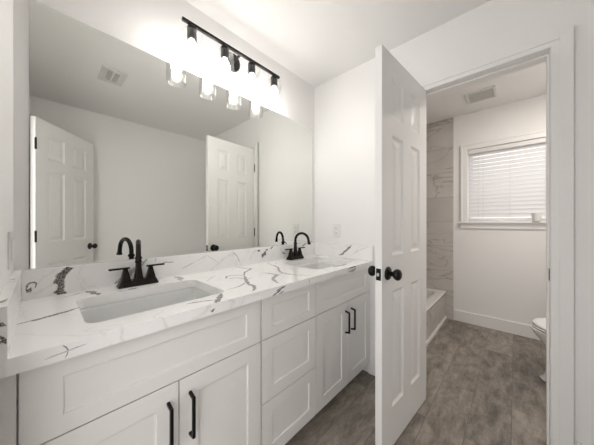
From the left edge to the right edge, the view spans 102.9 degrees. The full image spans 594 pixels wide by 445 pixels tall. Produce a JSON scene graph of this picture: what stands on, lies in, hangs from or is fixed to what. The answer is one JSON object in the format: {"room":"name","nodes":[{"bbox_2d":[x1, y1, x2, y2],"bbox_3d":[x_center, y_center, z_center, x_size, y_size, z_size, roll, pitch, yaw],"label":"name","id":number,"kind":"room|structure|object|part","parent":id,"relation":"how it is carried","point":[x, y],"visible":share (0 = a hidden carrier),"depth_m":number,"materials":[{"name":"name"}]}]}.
{"room":"bathroom","nodes":[
{"label":"bathroom","id":0,"kind":"room"},
{"bbox_2d":[0,0,12,293],"bbox_3d":[-0.304,-0.046,0.105,2.172,2.432,0.120,0,0,43],"label":"wall","id":1,"kind":"structure","parent":0,"point":[6,6],"depth_m":0.71,"materials":[{"name":"paint"}]},
{"bbox_2d":[8,231,14,268],"bbox_3d":[-0.934,0.087,0.774,0.118,0.115,0.009,0,0,43],"label":"light switch","id":2,"kind":"object","parent":1,"relation":"attached to","point":[11,240],"visible":1,"depth_m":0.75,"materials":[{"name":"white plastic"}]},
{"bbox_2d":[13,0,313,270],"bbox_3d":[0.067,-0.046,2.197,0.120,2.432,3.700,0,0,43],"label":"wall","id":3,"kind":"structure","parent":0,"point":[157,28],"depth_m":1.24,"materials":[{"name":"paint"}]},
{"bbox_2d":[22,242,314,300],"bbox_3d":[-0.442,0.237,1.542,0.020,0.114,1.763,0,0,43],"label":"backsplash","id":4,"kind":"structure","parent":3,"relation":"attached to","point":[59,280],"depth_m":1.14,"materials":[{"name":"white stone"}]},
{"bbox_2d":[29,0,311,268],"bbox_3d":[-0.449,-0.342,1.545,0.006,1.044,1.723,0,0,43],"label":"mirror","id":5,"kind":"object","parent":3,"relation":"attached to","point":[127,144],"visible":0.92,"depth_m":1.18,"materials":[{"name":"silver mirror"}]},
{"bbox_2d":[182,16,279,97],"bbox_3d":[-0.384,-0.974,1.498,0.166,0.288,0.694,0,0,43],"label":"vanity light","id":6,"kind":"object","parent":3,"relation":"attached to","point":[230,61],"visible":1,"depth_m":1.42,"materials":[{"name":"black metal"}]},
{"bbox_2d":[186,24,197,56],"bbox_3d":[-0.561,-0.941,1.263,0.108,0.222,0.108,0,0,43],"label":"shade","id":7,"kind":"object","parent":6,"relation":"attached to","point":[191,48],"depth_m":1.25,"materials":[{"name":"black metal"}]},
{"bbox_2d":[220,45,229,72],"bbox_3d":[-0.429,-0.941,1.406,0.108,0.222,0.108,0,0,43],"label":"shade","id":8,"kind":"object","parent":6,"relation":"attached to","point":[224,65],"depth_m":1.39,"materials":[{"name":"black metal"}]},
{"bbox_2d":[247,61,255,86],"bbox_3d":[-0.297,-0.941,1.549,0.108,0.222,0.108,0,0,43],"label":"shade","id":9,"kind":"object","parent":6,"relation":"attached to","point":[251,80],"depth_m":1.53,"materials":[{"name":"black metal"}]},
{"bbox_2d":[270,75,277,97],"bbox_3d":[-0.164,-0.941,1.693,0.108,0.222,0.108,0,0,43],"label":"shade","id":10,"kind":"object","parent":6,"relation":"attached to","point":[274,78],"depth_m":1.68,"materials":[{"name":"black metal"}]},
{"bbox_2d":[185,0,545,123],"bbox_3d":[0.909,-1.312,1.420,2.412,0.100,3.700,0,0,43],"label":"ceiling","id":11,"kind":"structure","parent":0,"point":[318,41],"depth_m":1.58,"materials":[{"name":"paint"}]},
{"bbox_2d":[464,85,496,103],"bbox_3d":[1.817,-1.256,2.338,0.235,0.012,0.245,0,0,43],"label":"ceiling vent","id":12,"kind":"object","parent":11,"relation":"in","point":[489,92],"visible":1,"depth_m":2.33,"materials":[{"name":"metal"}]},
{"bbox_2d":[285,319,545,444],"bbox_3d":[0.509,1.220,0.987,2.412,0.100,4.880,0,0,43],"label":"floor","id":13,"kind":"structure","parent":0,"point":[484,386],"depth_m":1.55,"materials":[{"name":"tile"}]},
{"bbox_2d":[0,267,369,444],"bbox_3d":[-0.233,0.751,1.349,0.586,0.838,1.802,0,0,43],"label":"vanity cabinet","id":14,"kind":"object","parent":13,"relation":"on","point":[257,372],"visible":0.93,"depth_m":0.88,"materials":[{"name":"paint"}]},
{"bbox_3d":[-0.521,0.808,0.671,0.020,0.555,0.346,0,0,43],"label":"cabinet door","id":15,"kind":"part","parent":14,"relation":"part of","materials":[{"name":"paint"}]},
{"bbox_3d":[-0.405,0.658,0.756,0.035,0.150,0.010,0,0,43],"label":"pull handle","id":16,"kind":"part","parent":14,"relation":"part of","materials":[{"name":"black metal"}]},
{"bbox_2d":[0,242,372,378],"bbox_3d":[-0.237,0.256,1.353,0.578,0.152,1.805,0,0,43],"label":"countertop","id":17,"kind":"structure","parent":14,"relation":"on","point":[42,323],"depth_m":0.96,"materials":[{"name":"white stone"}]},
{"bbox_2d":[108,239,164,288],"bbox_3d":[-0.734,0.185,1.115,0.163,0.218,0.198,0,0,11],"label":"faucet","id":18,"kind":"object","parent":17,"relation":"on","point":[125,281],"visible":1,"depth_m":1.09,"materials":[{"name":"brown metal"}]},
{"bbox_3d":[-0.800,0.210,1.066,0.013,0.008,0.078,0,0,43],"label":"lever","id":19,"kind":"part","parent":18,"relation":"part of","materials":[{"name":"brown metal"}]},
{"bbox_3d":[-0.785,0.242,1.082,0.040,0.056,0.040,0,0,43],"label":"handle","id":20,"kind":"part","parent":18,"relation":"part of","materials":[{"name":"brown metal"}]},
{"bbox_3d":[-0.751,0.281,1.119,0.058,0.026,0.162,0,0,43],"label":"plate","id":21,"kind":"part","parent":18,"relation":"part of","materials":[{"name":"brown metal"}]},
{"bbox_3d":[-0.717,0.125,1.070,0.031,0.098,0.150,0,0,-34],"label":"spout","id":22,"kind":"part","parent":18,"relation":"part of","materials":[{"name":"brown metal"}]},
{"bbox_3d":[-0.751,0.221,1.119,0.038,0.098,0.038,0,0,43],"label":"spout","id":23,"kind":"part","parent":18,"relation":"part of","materials":[{"name":"brown metal"}]},
{"bbox_3d":[-0.716,0.242,1.157,0.040,0.056,0.040,0,0,43],"label":"handle","id":24,"kind":"part","parent":18,"relation":"part of","materials":[{"name":"brown metal"}]},
{"bbox_3d":[-0.701,0.210,1.173,0.013,0.008,0.078,0,0,43],"label":"lever","id":25,"kind":"part","parent":18,"relation":"part of","materials":[{"name":"brown metal"}]},
{"bbox_2d":[80,287,212,322],"bbox_3d":[-0.570,0.404,0.953,0.388,0.143,0.510,0,0,43],"label":"undermount sink","id":26,"kind":"object","parent":17,"relation":"in","point":[99,313],"visible":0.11,"depth_m":1.05,"materials":[{"name":"ceramic"}]},
{"bbox_2d":[285,232,310,259],"bbox_3d":[0.001,0.184,1.908,0.202,0.218,0.159,0,0,-5],"label":"faucet","id":27,"kind":"object","parent":17,"relation":"on","point":[294,254],"visible":1,"depth_m":1.88,"materials":[{"name":"brown metal"}]},
{"bbox_3d":[-0.047,0.241,1.869,0.040,0.056,0.040,0,0,43],"label":"handle","id":28,"kind":"part","parent":27,"relation":"part of","materials":[{"name":"brown metal"}]},
{"bbox_3d":[-0.013,0.280,1.907,0.058,0.026,0.162,0,0,43],"label":"plate","id":29,"kind":"part","parent":27,"relation":"part of","materials":[{"name":"brown metal"}]},
{"bbox_3d":[-0.013,0.220,1.907,0.038,0.098,0.038,0,0,43],"label":"spout","id":30,"kind":"part","parent":27,"relation":"part of","materials":[{"name":"brown metal"}]},
{"bbox_3d":[0.040,0.124,1.879,0.150,0.098,0.031,0,0,28],"label":"spout","id":31,"kind":"part","parent":27,"relation":"part of","materials":[{"name":"brown metal"}]},
{"bbox_2d":[298,262,339,268],"bbox_3d":[0.161,0.404,1.744,0.388,0.143,0.510,0,0,43],"label":"undermount sink","id":32,"kind":"object","parent":17,"relation":"in","point":[316,265],"visible":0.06,"depth_m":1.96,"materials":[{"name":"ceramic"}]},
{"bbox_3d":[-0.358,0.658,0.807,0.035,0.150,0.010,0,0,43],"label":"pull handle","id":33,"kind":"part","parent":14,"relation":"part of","materials":[{"name":"black metal"}]},
{"bbox_3d":[-0.285,0.808,0.927,0.020,0.555,0.343,0,0,43],"label":"cabinet door","id":34,"kind":"part","parent":14,"relation":"part of","materials":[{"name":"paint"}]},
{"bbox_3d":[-0.031,0.672,1.201,0.020,0.283,0.386,0,0,43],"label":"drawer","id":35,"kind":"part","parent":14,"relation":"part of","materials":[{"name":"paint"}]},
{"bbox_3d":[-0.031,0.951,1.201,0.020,0.268,0.386,0,0,43],"label":"drawer","id":36,"kind":"part","parent":14,"relation":"part of","materials":[{"name":"paint"}]},
{"bbox_3d":[-0.031,0.432,1.201,0.020,0.188,0.386,0,0,43],"label":"drawer","id":37,"kind":"part","parent":14,"relation":"part of","materials":[{"name":"paint"}]},
{"bbox_3d":[0.217,0.808,1.470,0.020,0.555,0.336,0,0,43],"label":"cabinet door","id":38,"kind":"part","parent":14,"relation":"part of","materials":[{"name":"paint"}]},
{"bbox_3d":[0.333,0.658,1.556,0.035,0.150,0.010,0,0,43],"label":"pull handle","id":39,"kind":"part","parent":14,"relation":"part of","materials":[{"name":"black metal"}]},
{"bbox_3d":[0.384,0.658,1.610,0.035,0.150,0.010,0,0,43],"label":"pull handle","id":40,"kind":"part","parent":14,"relation":"part of","materials":[{"name":"black metal"}]},
{"bbox_3d":[0.445,0.808,1.717,0.020,0.555,0.329,0,0,43],"label":"cabinet door","id":41,"kind":"part","parent":14,"relation":"part of","materials":[{"name":"paint"}]},
{"bbox_2d":[426,288,446,346],"bbox_3d":[1.044,1.003,2.592,0.756,0.335,1.491,0,0,43],"label":"bathtub","id":42,"kind":"object","parent":13,"relation":"on","point":[436,316],"visible":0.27,"depth_m":2.56,"materials":[{"name":"ceramic"}]},
{"bbox_2d":[426,288,445,313],"bbox_3d":[1.042,0.993,2.594,0.750,0.315,1.491,0,0,43],"label":"tub basin","id":43,"kind":"object","parent":42,"relation":"in","point":[435,299],"depth_m":2.69,"materials":[{"name":"ceramic"}]},
{"bbox_3d":[1.317,1.154,2.340,0.012,0.032,1.491,0,0,43],"label":"trim","id":44,"kind":"part","parent":42,"relation":"part of","materials":[{"name":"paint"}]},
{"bbox_2d":[530,318,545,382],"bbox_3d":[2.052,0.792,1.584,0.701,0.756,0.452,0,0,43],"label":"toilet","id":45,"kind":"object","parent":13,"relation":"on","point":[538,325],"visible":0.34,"depth_m":1.74,"materials":[{"name":"ceramic"}]},
{"bbox_3d":[1.976,0.776,1.653,0.480,0.015,0.376,0,0,43],"label":"seat","id":46,"kind":"part","parent":45,"relation":"part of","materials":[{"name":"white plastic"}]},
{"bbox_3d":[1.980,0.756,1.650,0.481,0.019,0.372,0,0,43],"label":"lid","id":47,"kind":"part","parent":45,"relation":"part of","materials":[{"name":"white plastic"}]},
{"bbox_2d":[314,0,593,444],"bbox_3d":[1.001,-0.046,1.520,2.172,2.432,0.119,0,0,43],"label":"wall","id":48,"kind":"structure","parent":0,"point":[344,105],"depth_m":1.43,"materials":[{"name":"paint"}]},
{"bbox_2d":[333,224,339,236],"bbox_3d":[0.341,0.070,2.042,0.072,0.115,0.009,0,0,43],"label":"wall outlet","id":49,"kind":"object","parent":48,"relation":"attached to","point":[336,227],"visible":1,"depth_m":2.04,"materials":[{"name":"white plastic"}]},
{"bbox_2d":[368,44,425,444],"bbox_3d":[0.618,0.146,1.363,0.619,2.024,0.169,0,0,-43],"label":"door","id":50,"kind":"structure","parent":48,"relation":"in","point":[399,270],"depth_m":1.28,"materials":[{"name":"paint"}]},
{"bbox_3d":[0.409,0.255,1.238,0.056,0.056,0.067,0,0,-43],"label":"knob","id":51,"kind":"part","parent":50,"relation":"part of","materials":[{"name":"black metal"}]},
{"bbox_3d":[0.399,0.255,1.159,0.002,0.058,0.025,0,0,-43],"label":"latch plate","id":52,"kind":"part","parent":50,"relation":"part of","materials":[{"name":"black metal"}]},
{"bbox_3d":[0.478,0.255,1.163,0.056,0.056,0.067,0,0,-43],"label":"knob","id":53,"kind":"part","parent":50,"relation":"part of","materials":[{"name":"black metal"}]},
{"bbox_2d":[368,357,584,444],"bbox_3d":[1.156,1.106,1.287,1.630,0.128,0.013,0,0,43],"label":"baseboard","id":54,"kind":"structure","parent":48,"relation":"attached to","point":[371,366],"depth_m":1.81,"materials":[{"name":"paint"}]},
{"bbox_2d":[419,25,573,444],"bbox_3d":[1.099,0.116,1.430,0.735,2.109,0.153,0,0,43],"label":"trim","id":55,"kind":"structure","parent":48,"relation":"attached to","point":[556,49],"depth_m":1.16,"materials":[{"name":"paint"}]},
{"bbox_2d":[453,94,545,324],"bbox_3d":[2.117,-0.046,2.728,2.172,2.432,0.140,0,0,43],"label":"wall","id":56,"kind":"structure","parent":0,"point":[498,273],"depth_m":2.56,"materials":[{"name":"paint"}]},
{"bbox_2d":[426,118,452,319],"bbox_3d":[1.578,-0.046,3.123,0.824,2.432,0.010,0,0,43],"label":"tiled wall","id":57,"kind":"structure","parent":56,"relation":"attached to","point":[439,134],"depth_m":2.93,"materials":[{"name":"tile"}]},
{"bbox_2d":[453,309,539,339],"bbox_3d":[2.367,1.106,2.393,1.324,0.128,0.013,0,0,43],"label":"baseboard","id":58,"kind":"structure","parent":56,"relation":"attached to","point":[520,329],"depth_m":2.58,"materials":[{"name":"paint"}]},
{"bbox_2d":[459,130,545,228],"bbox_3d":[2.288,-0.421,2.529,0.912,0.978,0.170,0,0,43],"label":"window","id":59,"kind":"structure","parent":56,"relation":"in","point":[472,223],"depth_m":2.63,"materials":[{"name":"plastic"}]},
{"bbox_3d":[2.275,-0.001,2.514,0.912,0.022,0.130,0,0,43],"label":"sill","id":60,"kind":"part","parent":59,"relation":"part of","materials":[{"name":"paint"}]},
{"bbox_2d":[468,137,545,218],"bbox_3d":[2.281,-0.438,2.522,0.734,0.804,0.060,0,0,43],"label":"window blind","id":61,"kind":"object","parent":59,"relation":"attached to","point":[487,206],"visible":0.7,"depth_m":2.54,"materials":[{"name":"white plastic"}]},
{"bbox_3d":[2.285,-0.044,2.526,0.726,0.016,0.028,0,0,43],"label":"rail","id":62,"kind":"part","parent":61,"relation":"part of","materials":[{"name":"white plastic"}]},
{"bbox_3d":[2.458,-0.422,2.341,0.003,0.760,0.002,0,0,43],"label":"cord","id":63,"kind":"part","parent":61,"relation":"part of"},
{"bbox_3d":[2.332,-0.427,2.577,0.746,0.830,0.040,0,0,43],"label":"frame","id":64,"kind":"part","parent":59,"relation":"part of","materials":[{"name":"plastic"}]},
{"bbox_2d":[531,213,541,220],"bbox_3d":[2.371,-0.054,2.341,0.075,0.085,0.075,0,0,43],"label":"cup","id":65,"kind":"object","parent":59,"relation":"on","point":[535,216],"visible":0.98,"depth_m":2.32,"materials":[{"name":"white plastic"}]}
]}

